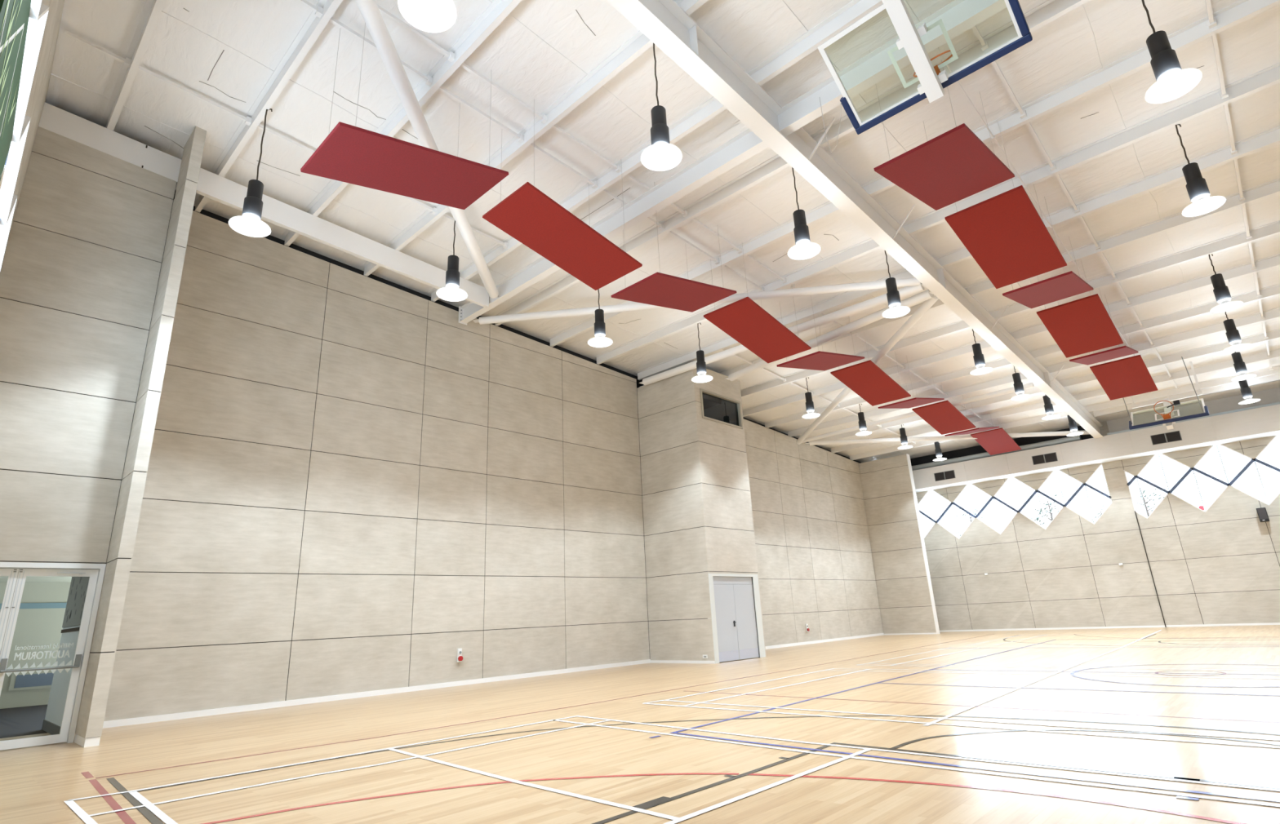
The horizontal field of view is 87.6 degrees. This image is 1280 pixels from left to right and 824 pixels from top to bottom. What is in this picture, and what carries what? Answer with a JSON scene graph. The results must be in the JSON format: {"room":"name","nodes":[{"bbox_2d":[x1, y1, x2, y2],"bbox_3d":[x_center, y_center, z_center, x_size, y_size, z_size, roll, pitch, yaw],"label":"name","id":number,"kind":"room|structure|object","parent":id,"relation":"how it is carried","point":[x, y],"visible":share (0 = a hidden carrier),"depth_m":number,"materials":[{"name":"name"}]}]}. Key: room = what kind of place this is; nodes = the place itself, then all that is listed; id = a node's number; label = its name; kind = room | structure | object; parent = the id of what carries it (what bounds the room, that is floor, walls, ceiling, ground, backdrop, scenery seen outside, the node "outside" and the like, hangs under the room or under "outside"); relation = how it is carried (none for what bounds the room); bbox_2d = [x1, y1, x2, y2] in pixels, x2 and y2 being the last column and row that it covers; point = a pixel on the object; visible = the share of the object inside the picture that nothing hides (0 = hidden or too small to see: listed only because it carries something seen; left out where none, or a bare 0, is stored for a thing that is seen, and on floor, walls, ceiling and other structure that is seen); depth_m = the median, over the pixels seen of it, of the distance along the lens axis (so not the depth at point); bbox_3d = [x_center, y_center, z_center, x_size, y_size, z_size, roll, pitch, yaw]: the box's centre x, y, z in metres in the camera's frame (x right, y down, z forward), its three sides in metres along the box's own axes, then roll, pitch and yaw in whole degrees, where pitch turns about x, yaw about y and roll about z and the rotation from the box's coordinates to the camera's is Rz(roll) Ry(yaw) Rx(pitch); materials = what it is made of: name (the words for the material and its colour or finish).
{"room":"indoor sports hall","nodes":[
{"label":"indoor sports hall","id":0,"kind":"room"},
{"bbox_2d":[3,0,64,257],"bbox_3d":[-1.434,-3.105,1.560,0.300,9.420,25.550,14,-24,-43],"label":"wall","id":1,"kind":"structure","parent":0,"point":[39,88],"depth_m":8.24,"materials":[{"name":"grey"}]},
{"bbox_2d":[0,0,31,180],"bbox_3d":[-3.732,-1.315,3.768,0.032,2.320,2.800,14,-24,-43],"label":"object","id":2,"kind":"structure","parent":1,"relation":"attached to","point":[18,12],"depth_m":3.84,"materials":[{"name":"green"}]},
{"bbox_2d":[0,0,22,137],"bbox_3d":[-3.727,-1.360,3.797,0.001,2.010,2.634,14,-24,-43],"label":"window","id":3,"kind":"structure","parent":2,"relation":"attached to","point":[8,55],"depth_m":3.71,"materials":[{"name":"green"}]},
{"bbox_2d":[0,0,49,271],"bbox_3d":[-3.421,-2.773,3.583,0.350,2.467,12.855,14,-24,-43],"label":"window","id":4,"kind":"structure","parent":1,"relation":"in","point":[38,12],"depth_m":5.78,"materials":[{"name":"white paint"}]},
{"bbox_2d":[0,582,71,709],"bbox_3d":[-14.552,4.707,13.891,0.260,3.000,7.000,-18,-23,41],"label":"wall","id":5,"kind":"structure","parent":0,"point":[41,615],"depth_m":14.83,"materials":[{"name":"beige"}]},
{"bbox_2d":[0,568,71,582],"bbox_3d":[-11.641,2.627,11.551,8.490,0.080,7.000,-18,-23,41],"label":"ceiling","id":6,"kind":"structure","parent":0,"point":[2,579],"depth_m":14.48,"materials":[{"name":"beige paint"}]},
{"bbox_2d":[41,625,79,735],"bbox_3d":[-8.489,3.417,9.994,2.290,2.600,0.060,-18,-23,41],"label":"wall","id":7,"kind":"structure","parent":0,"point":[51,725],"depth_m":9.98,"materials":[{"name":"white"}]},
{"bbox_2d":[62,577,88,628],"bbox_3d":[-8.550,2.820,10.172,2.150,0.850,0.020,-18,-23,41],"label":"notice board","id":8,"kind":"object","parent":7,"relation":"attached to","point":[78,586],"visible":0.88,"depth_m":10.27,"materials":[{"name":"grey plastic"}]},
{"bbox_2d":[0,126,177,564],"bbox_3d":[-8.704,-1.169,9.539,0.160,6.507,2.670,-18,-23,41],"label":"wall","id":9,"kind":"structure","parent":0,"point":[82,264],"depth_m":9.77,"materials":[{"name":"grey"}]},
{"bbox_2d":[0,562,106,751],"bbox_3d":[-8.487,3.029,8.229,0.176,2.300,2.665,-18,-23,41],"label":"door","id":10,"kind":"structure","parent":9,"relation":"in","point":[13,593],"depth_m":8.85,"materials":[{"name":"white metal"}]},
{"bbox_2d":[38,102,488,308],"bbox_3d":[-6.378,-3.606,12.964,0.101,0.881,8.050,-18,-23,41],"label":"beam","id":11,"kind":"structure","parent":9,"relation":"attached to","point":[213,186],"depth_m":12.30,"materials":[{"name":"white metal"}]},
{"bbox_2d":[103,210,649,721],"bbox_3d":[-4.387,1.539,15.587,0.200,9.096,12.680,-18,-23,41],"label":"wall","id":12,"kind":"structure","parent":0,"point":[353,485],"depth_m":13.90,"materials":[{"name":"grey"}]},
{"bbox_2d":[457,648,462,662],"bbox_3d":[-3.938,5.294,14.494,0.095,0.273,0.129,-18,-23,41],"label":"power socket","id":13,"kind":"object","parent":12,"relation":"attached to","point":[460,658],"visible":1,"depth_m":14.46,"materials":[{"name":"white plastic"}]},
{"bbox_2d":[102,633,936,728],"bbox_3d":[1.897,6.888,18.643,2.345,0.095,27.310,-18,-23,41],"label":"baseboard","id":14,"kind":"structure","parent":12,"relation":"attached to","point":[139,721],"depth_m":13.35,"materials":[{"name":"white paint"}]},
{"bbox_2d":[0,625,1279,823],"bbox_3d":[6.661,4.906,12.620,32.400,0.126,34.640,-18,-23,41],"label":"floor","id":15,"kind":"structure","parent":0,"point":[1146,726],"depth_m":6.58,"materials":[{"name":"brown wood"}]},
{"bbox_2d":[74,126,206,747],"bbox_3d":[-7.875,-0.087,10.462,2.180,9.508,0.160,-18,-23,41],"label":"column","id":16,"kind":"structure","parent":15,"relation":"on","point":[91,718],"depth_m":9.52,"materials":[{"name":"grey"}]},
{"bbox_2d":[45,0,1279,462],"bbox_3d":[9.483,-4.068,13.664,25.650,1.940,33.140,-18,-23,41],"label":"ceiling","id":17,"kind":"structure","parent":0,"point":[572,99],"depth_m":11.64,"materials":[{"name":"white metal"}]},
{"bbox_2d":[228,108,272,237],"bbox_3d":[-5.797,-3.744,10.144,0.548,2.139,0.548,-18,-23,41],"label":"pendant lamp","id":18,"kind":"object","parent":17,"relation":"hanging from","point":[250,224],"visible":1,"depth_m":9.88,"materials":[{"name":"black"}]},
{"bbox_2d":[300,22,508,209],"bbox_3d":[-3.156,-4.166,9.328,1.170,2.460,2.377,-18,-23,41],"label":"acoustic panel","id":19,"kind":"object","parent":17,"relation":"hanging from","point":[349,153],"visible":0.92,"depth_m":8.87,"materials":[{"name":"fabric"}]},
{"bbox_2d":[397,0,456,32],"bbox_3d":[-2.122,-4.950,6.820,0.548,2.139,0.548,-18,-23,41],"label":"pendant lamp","id":20,"kind":"object","parent":17,"relation":"hanging from","point":[427,15],"visible":1,"depth_m":6.57,"materials":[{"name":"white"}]},
{"bbox_2d":[435,220,467,301],"bbox_3d":[-3.461,-3.070,12.406,0.548,1.964,0.548,-18,-23,41],"label":"pendant lamp","id":21,"kind":"object","parent":17,"relation":"hanging from","point":[451,292],"visible":0.96,"depth_m":12.15,"materials":[{"name":"black metal"}]},
{"bbox_2d":[482,137,642,290],"bbox_3d":[-1.270,-3.636,11.221,1.170,2.249,2.426,-18,-23,41],"label":"acoustic panel","id":22,"kind":"object","parent":17,"relation":"hanging from","point":[530,216],"visible":0.91,"depth_m":10.84,"materials":[{"name":"fabric"}]},
{"bbox_2d":[587,288,613,347],"bbox_3d":[-0.908,-2.362,14.789,0.548,1.777,0.548,-18,-23,41],"label":"pendant lamp","id":23,"kind":"object","parent":17,"relation":"hanging from","point":[600,340],"visible":0.98,"depth_m":14.55,"materials":[{"name":"black metal"}]},
{"bbox_2d":[640,42,682,171],"bbox_3d":[0.236,-4.283,9.063,0.548,1.964,0.548,-18,-23,41],"label":"pendant lamp","id":24,"kind":"object","parent":17,"relation":"hanging from","point":[661,155],"visible":0.98,"depth_m":8.80,"materials":[{"name":"black metal"}]},
{"bbox_2d":[610,182,737,312],"bbox_3d":[0.668,-3.053,13.153,1.170,2.112,2.416,-18,-23,41],"label":"acoustic panel","id":25,"kind":"object","parent":17,"relation":"hanging from","point":[658,289],"visible":0.95,"depth_m":12.75,"materials":[{"name":"fabric"}]},
{"bbox_2d":[691,323,712,382],"bbox_3d":[1.558,-1.599,17.330,0.548,1.587,0.548,-18,-23,41],"label":"pendant lamp","id":26,"kind":"object","parent":17,"relation":"hanging from","point":[700,364],"visible":1,"depth_m":17.13,"materials":[{"name":"black metal"}]},
{"bbox_2d":[703,244,811,363],"bbox_3d":[2.614,-2.468,15.093,1.170,1.975,2.436,-18,-23,41],"label":"acoustic panel","id":27,"kind":"object","parent":17,"relation":"hanging from","point":[744,320],"visible":0.89,"depth_m":14.78,"materials":[{"name":"fabric"}]},
{"bbox_2d":[787,167,820,259],"bbox_3d":[2.725,-3.554,11.504,0.548,1.777,0.548,-18,-23,41],"label":"pendant lamp","id":28,"kind":"object","parent":17,"relation":"hanging from","point":[803,249],"visible":0.98,"depth_m":11.27,"materials":[{"name":"black metal"}]},
{"bbox_2d":[802,377,820,418],"bbox_3d":[5.314,-0.496,21.023,0.548,1.305,0.548,-18,-23,41],"label":"pendant lamp","id":29,"kind":"object","parent":17,"relation":"hanging from","point":[809,403],"visible":1,"depth_m":20.86,"materials":[{"name":"black metal"}]},
{"bbox_2d":[776,295,864,370],"bbox_3d":[4.576,-1.887,17.052,1.170,1.817,2.476,-18,-23,41],"label":"acoustic panel","id":30,"kind":"object","parent":17,"relation":"hanging from","point":[818,361],"visible":0.88,"depth_m":16.66,"materials":[{"name":"fabric"}]},
{"bbox_2d":[606,0,1102,438],"bbox_3d":[7.392,-2.848,15.351,0.761,2.243,31.350,-18,-23,41],"label":"roof beam","id":31,"kind":"structure","parent":17,"relation":"attached to","point":[664,23],"depth_m":11.33,"materials":[{"name":"white metal"}]},
{"bbox_2d":[355,0,498,298],"bbox_3d":[-3.413,-4.453,10.344,0.230,0.631,10.831,-3,-17,0],"label":"tube","id":32,"kind":"object","parent":31,"relation":"attached to","point":[371,13],"visible":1,"depth_m":9.77,"materials":[{"name":"white metal"}]},
{"bbox_2d":[472,277,919,324],"bbox_3d":[1.146,-2.603,15.766,10.696,0.490,0.184,-5,-17,8],"label":"tube","id":33,"kind":"object","parent":31,"relation":"attached to","point":[910,282],"visible":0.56,"depth_m":15.53,"materials":[{"name":"white metal"}]},
{"bbox_2d":[457,0,1006,325],"bbox_3d":[4.508,-5.311,8.509,24.715,0.440,0.240,-18,-23,41],"label":"cross beam","id":34,"kind":"structure","parent":31,"relation":"attached to","point":[957,16],"depth_m":10.78,"materials":[{"name":"white metal"}]},
{"bbox_2d":[639,282,924,386],"bbox_3d":[3.281,-1.897,17.848,8.813,0.226,0.216,-17,-22,39],"label":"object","id":35,"kind":"structure","parent":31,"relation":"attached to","point":[907,291],"depth_m":16.85,"materials":[{"name":"white metal"}]},
{"bbox_2d":[725,289,933,381],"bbox_3d":[4.763,-1.901,17.885,0.216,0.261,6.786,11,-22,-37],"label":"tube","id":36,"kind":"object","parent":31,"relation":"attached to","point":[926,295],"visible":0.81,"depth_m":17.17,"materials":[{"name":"white metal"}]},
{"bbox_2d":[795,294,938,444],"bbox_3d":[6.647,-0.757,21.203,0.200,0.629,12.217,-2,-17,-3],"label":"tube","id":37,"kind":"object","parent":31,"relation":"attached to","point":[922,310],"visible":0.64,"depth_m":18.29,"materials":[{"name":"white metal"}]},
{"bbox_2d":[795,382,1035,444],"bbox_3d":[9.413,0.167,23.927,0.150,0.160,8.873,14,-24,-43],"label":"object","id":38,"kind":"structure","parent":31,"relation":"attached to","point":[1030,384],"depth_m":23.79,"materials":[{"name":"white metal"}]},
{"bbox_2d":[855,404,871,435],"bbox_3d":[7.782,0.223,23.430,0.548,1.120,0.548,-18,-23,41],"label":"pendant lamp","id":39,"kind":"object","parent":17,"relation":"hanging from","point":[862,424],"visible":1,"depth_m":23.30,"materials":[{"name":"black metal"}]},
{"bbox_2d":[830,332,911,406],"bbox_3d":[6.504,-1.321,18.979,1.170,1.650,2.446,-18,-23,41],"label":"acoustic panel","id":40,"kind":"object","parent":17,"relation":"hanging from","point":[866,380],"visible":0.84,"depth_m":18.71,"materials":[{"name":"fabric"}]},
{"bbox_2d":[882,250,910,318],"bbox_3d":[5.247,-2.809,13.994,0.548,1.587,0.548,-18,-23,41],"label":"pendant lamp","id":41,"kind":"object","parent":17,"relation":"hanging from","point":[895,310],"visible":0.98,"depth_m":13.79,"materials":[{"name":"black metal"}]},
{"bbox_2d":[897,424,912,449],"bbox_3d":[10.166,0.916,25.754,0.548,0.942,0.548,-18,-23,41],"label":"pendant lamp","id":42,"kind":"object","parent":17,"relation":"hanging from","point":[904,440],"visible":1,"depth_m":25.65,"materials":[{"name":"black metal"}]},
{"bbox_2d":[878,355,944,408],"bbox_3d":[8.449,-0.740,20.919,1.170,1.502,2.436,-18,-23,41],"label":"acoustic panel","id":43,"kind":"object","parent":17,"relation":"hanging from","point":[916,402],"visible":0.94,"depth_m":20.51,"materials":[{"name":"fabric"}]},
{"bbox_2d":[817,0,1032,153],"bbox_3d":[2.322,-4.793,7.314,2.634,2.801,3.444,-18,-23,41],"label":"basketball backboard","id":44,"kind":"object","parent":17,"relation":"hanging from","point":[931,86],"visible":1,"depth_m":7.12,"materials":[{"name":"clear glass"}]},
{"bbox_2d":[933,441,946,461],"bbox_3d":[12.618,1.634,28.221,0.548,0.795,0.548,-18,-23,41],"label":"pendant lamp","id":45,"kind":"object","parent":17,"relation":"hanging from","point":[938,451],"visible":1,"depth_m":28.13,"materials":[{"name":"black metal"}]},
{"bbox_2d":[869,13,1014,210],"bbox_3d":[4.407,-4.230,9.859,1.190,2.148,2.436,-18,-23,41],"label":"acoustic panel","id":46,"kind":"object","parent":17,"relation":"hanging from","point":[954,166],"visible":0.98,"depth_m":9.43,"materials":[{"name":"fabric"}]},
{"bbox_2d":[911,385,975,435],"bbox_3d":[10.336,-0.182,22.803,1.170,1.349,2.406,-18,-23,41],"label":"acoustic panel","id":47,"kind":"object","parent":17,"relation":"hanging from","point":[944,417],"visible":0.88,"depth_m":22.59,"materials":[{"name":"fabric"}]},
{"bbox_2d":[804,431,1089,445],"bbox_3d":[12.232,1.035,26.576,11.112,0.478,0.170,-4,-17,4],"label":"tube","id":48,"kind":"object","parent":17,"relation":"attached to","point":[1066,433],"visible":0.67,"depth_m":26.57,"materials":[{"name":"white metal"}]},
{"bbox_2d":[944,404,999,436],"bbox_3d":[12.280,0.395,24.744,1.170,1.200,2.576,-18,-23,41],"label":"acoustic panel","id":49,"kind":"object","parent":17,"relation":"hanging from","point":[980,429],"visible":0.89,"depth_m":24.09,"materials":[{"name":"fabric"}]},
{"bbox_2d":[969,328,993,375],"bbox_3d":[8.954,-1.690,17.732,0.548,1.305,0.548,-18,-23,41],"label":"pendant lamp","id":50,"kind":"object","parent":17,"relation":"hanging from","point":[979,360],"visible":0.97,"depth_m":17.58,"materials":[{"name":"black metal"}]},
{"bbox_2d":[970,421,1021,455],"bbox_3d":[14.171,0.961,26.630,1.170,1.043,2.138,-18,-23,41],"label":"acoustic panel","id":51,"kind":"object","parent":17,"relation":"hanging from","point":[994,442],"visible":0.87,"depth_m":26.48,"materials":[{"name":"fabric"}]},
{"bbox_2d":[944,121,1066,288],"bbox_3d":[6.363,-3.656,11.814,1.190,1.980,2.426,-18,-23,41],"label":"acoustic panel","id":52,"kind":"object","parent":17,"relation":"hanging from","point":[1005,233],"visible":0.88,"depth_m":11.48,"materials":[{"name":"fabric"}]},
{"bbox_2d":[903,0,1134,355],"bbox_3d":[9.485,-3.412,14.678,0.050,0.972,18.001,-18,-23,41],"label":"conduit","id":53,"kind":"object","parent":17,"relation":"attached to","point":[905,1],"visible":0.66,"depth_m":11.63,"materials":[{"name":"white metal"}]},
{"bbox_2d":[1010,365,1031,400],"bbox_3d":[11.400,-0.964,20.159,0.548,1.120,0.548,-18,-23,41],"label":"pendant lamp","id":54,"kind":"object","parent":17,"relation":"hanging from","point":[1018,384],"visible":0.98,"depth_m":20.04,"materials":[{"name":"black metal"}]},
{"bbox_2d":[1002,196,1093,308],"bbox_3d":[8.274,-3.080,13.717,1.190,1.844,2.356,-18,-23,41],"label":"acoustic panel","id":55,"kind":"object","parent":17,"relation":"hanging from","point":[1068,284],"visible":0.87,"depth_m":13.31,"materials":[{"name":"fabric"}]},
{"bbox_2d":[1041,395,1060,420],"bbox_3d":[13.763,-0.263,22.502,0.548,0.942,0.548,-18,-23,41],"label":"pendant lamp","id":56,"kind":"object","parent":17,"relation":"hanging from","point":[1048,406],"visible":0.91,"depth_m":22.40,"materials":[{"name":"black metal"}]},
{"bbox_2d":[1066,415,1083,436],"bbox_3d":[16.200,0.459,24.982,0.548,0.795,0.548,-18,-23,41],"label":"pendant lamp","id":57,"kind":"object","parent":17,"relation":"hanging from","point":[1072,424],"visible":0.81,"depth_m":24.89,"materials":[{"name":"black metal"}]},
{"bbox_2d":[1036,260,1123,358],"bbox_3d":[10.189,-2.503,15.626,1.190,1.707,2.287,-18,-23,41],"label":"acoustic panel","id":58,"kind":"object","parent":17,"relation":"hanging from","point":[1082,326],"visible":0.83,"depth_m":15.36,"materials":[{"name":"fabric"}]},
{"bbox_2d":[1069,294,1138,364],"bbox_3d":[12.105,-1.930,17.538,1.190,1.579,2.637,-18,-23,41],"label":"acoustic panel","id":59,"kind":"object","parent":17,"relation":"hanging from","point":[1123,351],"visible":0.9,"depth_m":17.06,"materials":[{"name":"fabric"}]},
{"bbox_2d":[1089,335,1157,400],"bbox_3d":[14.010,-1.373,19.442,1.190,1.398,2.297,-18,-23,41],"label":"acoustic panel","id":60,"kind":"object","parent":17,"relation":"hanging from","point":[1129,376],"visible":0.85,"depth_m":19.23,"materials":[{"name":"fabric"}]},
{"bbox_2d":[1122,356,1209,430],"bbox_3d":[16.033,-0.462,20.475,1.931,2.283,1.930,-18,-23,41],"label":"basketball backboard","id":61,"kind":"object","parent":17,"relation":"hanging from","point":[1169,421],"visible":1,"depth_m":20.11,"materials":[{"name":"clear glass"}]},
{"bbox_2d":[1142,0,1202,103],"bbox_3d":[6.335,-4.738,8.239,0.548,1.777,0.548,-18,-23,41],"label":"pendant lamp","id":62,"kind":"object","parent":17,"relation":"hanging from","point":[1173,82],"visible":1,"depth_m":8.02,"materials":[{"name":"black metal"}]},
{"bbox_2d":[1093,373,1279,417],"bbox_3d":[22.732,-1.730,20.217,15.400,0.220,0.080,-18,-23,41],"label":"roof beam","id":63,"kind":"structure","parent":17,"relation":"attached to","point":[1274,378],"depth_m":23.03,"materials":[{"name":"white metal"}]},
{"bbox_2d":[1174,124,1226,217],"bbox_3d":[8.844,-3.990,10.742,0.548,1.587,0.548,-18,-23,41],"label":"pendant lamp","id":64,"kind":"object","parent":17,"relation":"hanging from","point":[1198,192],"visible":1,"depth_m":10.56,"materials":[{"name":"black metal"}]},
{"bbox_2d":[1208,253,1243,312],"bbox_3d":[12.543,-2.867,14.487,0.548,1.305,0.548,-18,-23,41],"label":"pendant lamp","id":65,"kind":"object","parent":17,"relation":"hanging from","point":[1221,292],"visible":1,"depth_m":14.35,"materials":[{"name":"black metal"}]},
{"bbox_2d":[1222,311,1251,352],"bbox_3d":[14.982,-2.139,16.920,0.548,1.120,0.548,-18,-23,41],"label":"pendant lamp","id":66,"kind":"object","parent":17,"relation":"hanging from","point":[1233,335],"visible":0.96,"depth_m":16.80,"materials":[{"name":"black metal"}]},
{"bbox_2d":[1231,351,1256,381],"bbox_3d":[17.316,-1.429,19.290,0.548,0.942,0.548,-18,-23,41],"label":"pendant lamp","id":67,"kind":"object","parent":17,"relation":"hanging from","point":[1239,365],"visible":0.91,"depth_m":19.20,"materials":[{"name":"black metal"}]},
{"bbox_2d":[1238,379,1260,404],"bbox_3d":[19.760,-0.709,21.762,0.548,0.795,0.548,-18,-23,41],"label":"pendant lamp","id":68,"kind":"object","parent":17,"relation":"hanging from","point":[1246,392],"visible":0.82,"depth_m":21.69,"materials":[{"name":"black metal"}]},
{"bbox_2d":[636,369,714,661],"bbox_3d":[0.967,2.874,19.126,2.274,8.130,0.160,-18,-23,41],"label":"wall","id":69,"kind":"structure","parent":0,"point":[679,609],"depth_m":18.95,"materials":[{"name":"grey concrete"}]},
{"bbox_2d":[703,399,738,426],"bbox_3d":[2.481,3.208,20.689,2.260,8.270,0.160,-18,-23,41],"label":"wall","id":70,"kind":"structure","parent":0,"point":[726,412],"depth_m":21.20,"materials":[{"name":"grey"}]},
{"bbox_2d":[693,368,766,657],"bbox_3d":[2.493,2.756,19.225,0.160,8.270,2.354,-18,-23,41],"label":"wall","id":71,"kind":"structure","parent":0,"point":[730,539],"depth_m":19.29,"materials":[{"name":"grey"}]},
{"bbox_2d":[699,388,742,429],"bbox_3d":[2.442,-0.070,20.109,0.110,0.900,1.985,-18,-23,41],"label":"window","id":72,"kind":"structure","parent":71,"relation":"in","point":[737,402],"depth_m":20.18,"materials":[{"name":"beige"}]},
{"bbox_2d":[707,573,765,664],"bbox_3d":[2.637,5.611,18.302,0.160,2.262,2.308,-18,-23,41],"label":"door","id":73,"kind":"structure","parent":71,"relation":"in","point":[737,628],"depth_m":18.26,"materials":[{"name":"white wood"}]},
{"bbox_2d":[743,419,883,646],"bbox_3d":[6.692,4.805,26.593,0.280,8.306,14.500,-18,-23,41],"label":"wall","id":74,"kind":"structure","parent":0,"point":[815,568],"depth_m":26.25,"materials":[{"name":"grey"}]},
{"bbox_2d":[805,624,809,632],"bbox_3d":[6.119,7.955,24.529,0.095,0.259,0.243,-18,-23,41],"label":"power socket","id":75,"kind":"object","parent":74,"relation":"attached to","point":[807,629],"visible":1,"depth_m":24.48,"materials":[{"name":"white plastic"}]},
{"bbox_2d":[858,453,940,634],"bbox_3d":[11.312,5.792,29.362,2.282,7.620,0.310,-18,-23,41],"label":"wall","id":76,"kind":"structure","parent":74,"relation":"attached to","point":[907,605],"depth_m":29.16,"materials":[{"name":"grey"}]},
{"bbox_2d":[915,421,1279,631],"bbox_3d":[20.870,3.326,23.535,24.800,8.000,0.300,-18,-23,41],"label":"wall","id":77,"kind":"structure","parent":0,"point":[1220,565],"depth_m":25.46,"materials":[{"name":"grey concrete"}]},
{"bbox_2d":[933,470,955,481],"bbox_3d":[13.460,2.818,29.470,0.875,0.360,0.018,-18,-23,41],"label":"air vent","id":78,"kind":"object","parent":77,"relation":"attached to","point":[947,475],"visible":1,"depth_m":29.47,"materials":[{"name":"grey plastic"}]},
{"bbox_2d":[917,463,1111,539],"bbox_3d":[15.637,3.993,28.540,7.644,2.467,0.300,-18,-23,41],"label":"window","id":79,"kind":"structure","parent":77,"relation":"in","point":[1086,484],"depth_m":28.23,"materials":[{"name":"white paint"}]},
{"bbox_2d":[1031,452,1057,465],"bbox_3d":[16.312,1.882,26.891,0.880,0.360,0.018,-18,-23,41],"label":"air vent","id":80,"kind":"object","parent":77,"relation":"attached to","point":[1051,457],"visible":1,"depth_m":26.88,"materials":[{"name":"black metal"}]},
{"bbox_2d":[910,387,1279,493],"bbox_3d":[20.310,0.336,24.001,24.800,1.665,0.910,-18,-23,41],"label":"beam","id":81,"kind":"structure","parent":77,"relation":"attached to","point":[1228,421],"depth_m":25.41,"materials":[{"name":"white paint"}]},
{"bbox_2d":[911,435,1081,471],"bbox_3d":[14.440,2.018,29.137,8.350,0.260,0.260,-18,-23,41],"label":"duct","id":82,"kind":"object","parent":81,"relation":"on","point":[1074,438],"visible":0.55,"depth_m":28.57,"materials":[{"name":"grey metal"}]},
{"bbox_2d":[939,622,1279,632],"bbox_3d":[20.947,7.082,22.258,24.800,0.070,0.014,-18,-23,41],"label":"baseboard","id":83,"kind":"structure","parent":77,"relation":"attached to","point":[1271,624],"depth_m":24.92,"materials":[{"name":"white paint"}]},
{"bbox_2d":[1134,511,1166,627],"bbox_3d":[18.854,5.762,24.657,0.024,4.200,0.035,-18,-23,41],"label":"trim","id":84,"kind":"structure","parent":77,"relation":"attached to","point":[1135,511],"depth_m":24.62,"materials":[{"name":"grey metal"}]},
{"bbox_2d":[1150,431,1182,445],"bbox_3d":[19.170,0.945,24.307,0.870,0.360,0.018,-18,-23,41],"label":"air vent","id":85,"kind":"object","parent":77,"relation":"attached to","point":[1171,437],"visible":1,"depth_m":24.30,"materials":[{"name":"black metal"}]},
{"bbox_2d":[1123,435,1279,519],"bbox_3d":[23.460,1.426,21.466,12.934,2.467,0.300,-18,-23,41],"label":"window","id":86,"kind":"structure","parent":77,"relation":"in","point":[1242,471],"depth_m":24.21,"materials":[{"name":"white paint"}]},
{"bbox_2d":[1256,507,1269,522],"bbox_3d":[21.217,3.507,22.718,0.240,0.460,0.297,-18,-23,41],"label":"loudspeaker","id":87,"kind":"object","parent":77,"relation":"attached to","point":[1262,513],"visible":1,"depth_m":22.62,"materials":[{"name":"black plastic"}]},
{"bbox_2d":[1257,508,1267,519],"bbox_3d":[21.116,3.453,22.626,0.200,0.360,0.005,-18,-23,41],"label":"grille","id":88,"kind":"object","parent":87,"relation":"attached to","point":[1262,513],"depth_m":22.62,"materials":[{"name":"grey metal"}]},
{"bbox_3d":[1.606,0.575,20.723,2.200,3.000,2.200,-18,-23,41],"label":"wall","id":89,"kind":"structure","parent":0,"visible":0},
{"bbox_2d":[702,392,721,409],"bbox_3d":[1.952,-0.581,20.681,0.700,0.710,0.900,-18,-23,41],"label":"projector","id":90,"kind":"object","parent":89,"relation":"attached to","point":[708,401],"visible":0.48,"depth_m":20.48,"materials":[{"name":"black"}]},
{"label":"outside","id":91,"kind":"structure","parent":0,"visible":0},
{"bbox_3d":[53.597,17.042,58.588,140.000,0.200,97.760,-18,-23,41],"label":"ground","id":92,"kind":"structure","parent":91,"visible":0},
{"bbox_2d":[955,508,984,536],"bbox_3d":[18.836,8.567,37.048,4.156,6.549,3.940,-18,-23,41],"label":"tree","id":93,"kind":"object","parent":92,"relation":"on","point":[964,515],"visible":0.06,"depth_m":37.81,"materials":[{"name":"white plant"}]},
{"bbox_2d":[1031,494,1058,527],"bbox_3d":[22.121,7.800,35.219,4.070,6.628,3.445,-9,-18,20],"label":"tree","id":94,"kind":"object","parent":92,"relation":"on","point":[1055,495],"visible":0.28,"depth_m":35.40,"materials":[{"name":"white plant"}]},
{"bbox_2d":[1091,505,1104,523],"bbox_3d":[27.253,8.511,37.993,3.690,6.424,3.776,-18,-23,41],"label":"tree","id":95,"kind":"object","parent":92,"relation":"on","point":[1100,513],"visible":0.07,"depth_m":38.64,"materials":[{"name":"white plant"}]},
{"bbox_2d":[1134,487,1165,516],"bbox_3d":[25.310,6.910,32.630,3.454,6.502,4.170,0,-17,-10],"label":"tree","id":96,"kind":"object","parent":92,"relation":"on","point":[1147,507],"visible":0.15,"depth_m":33.14,"materials":[{"name":"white plant"}]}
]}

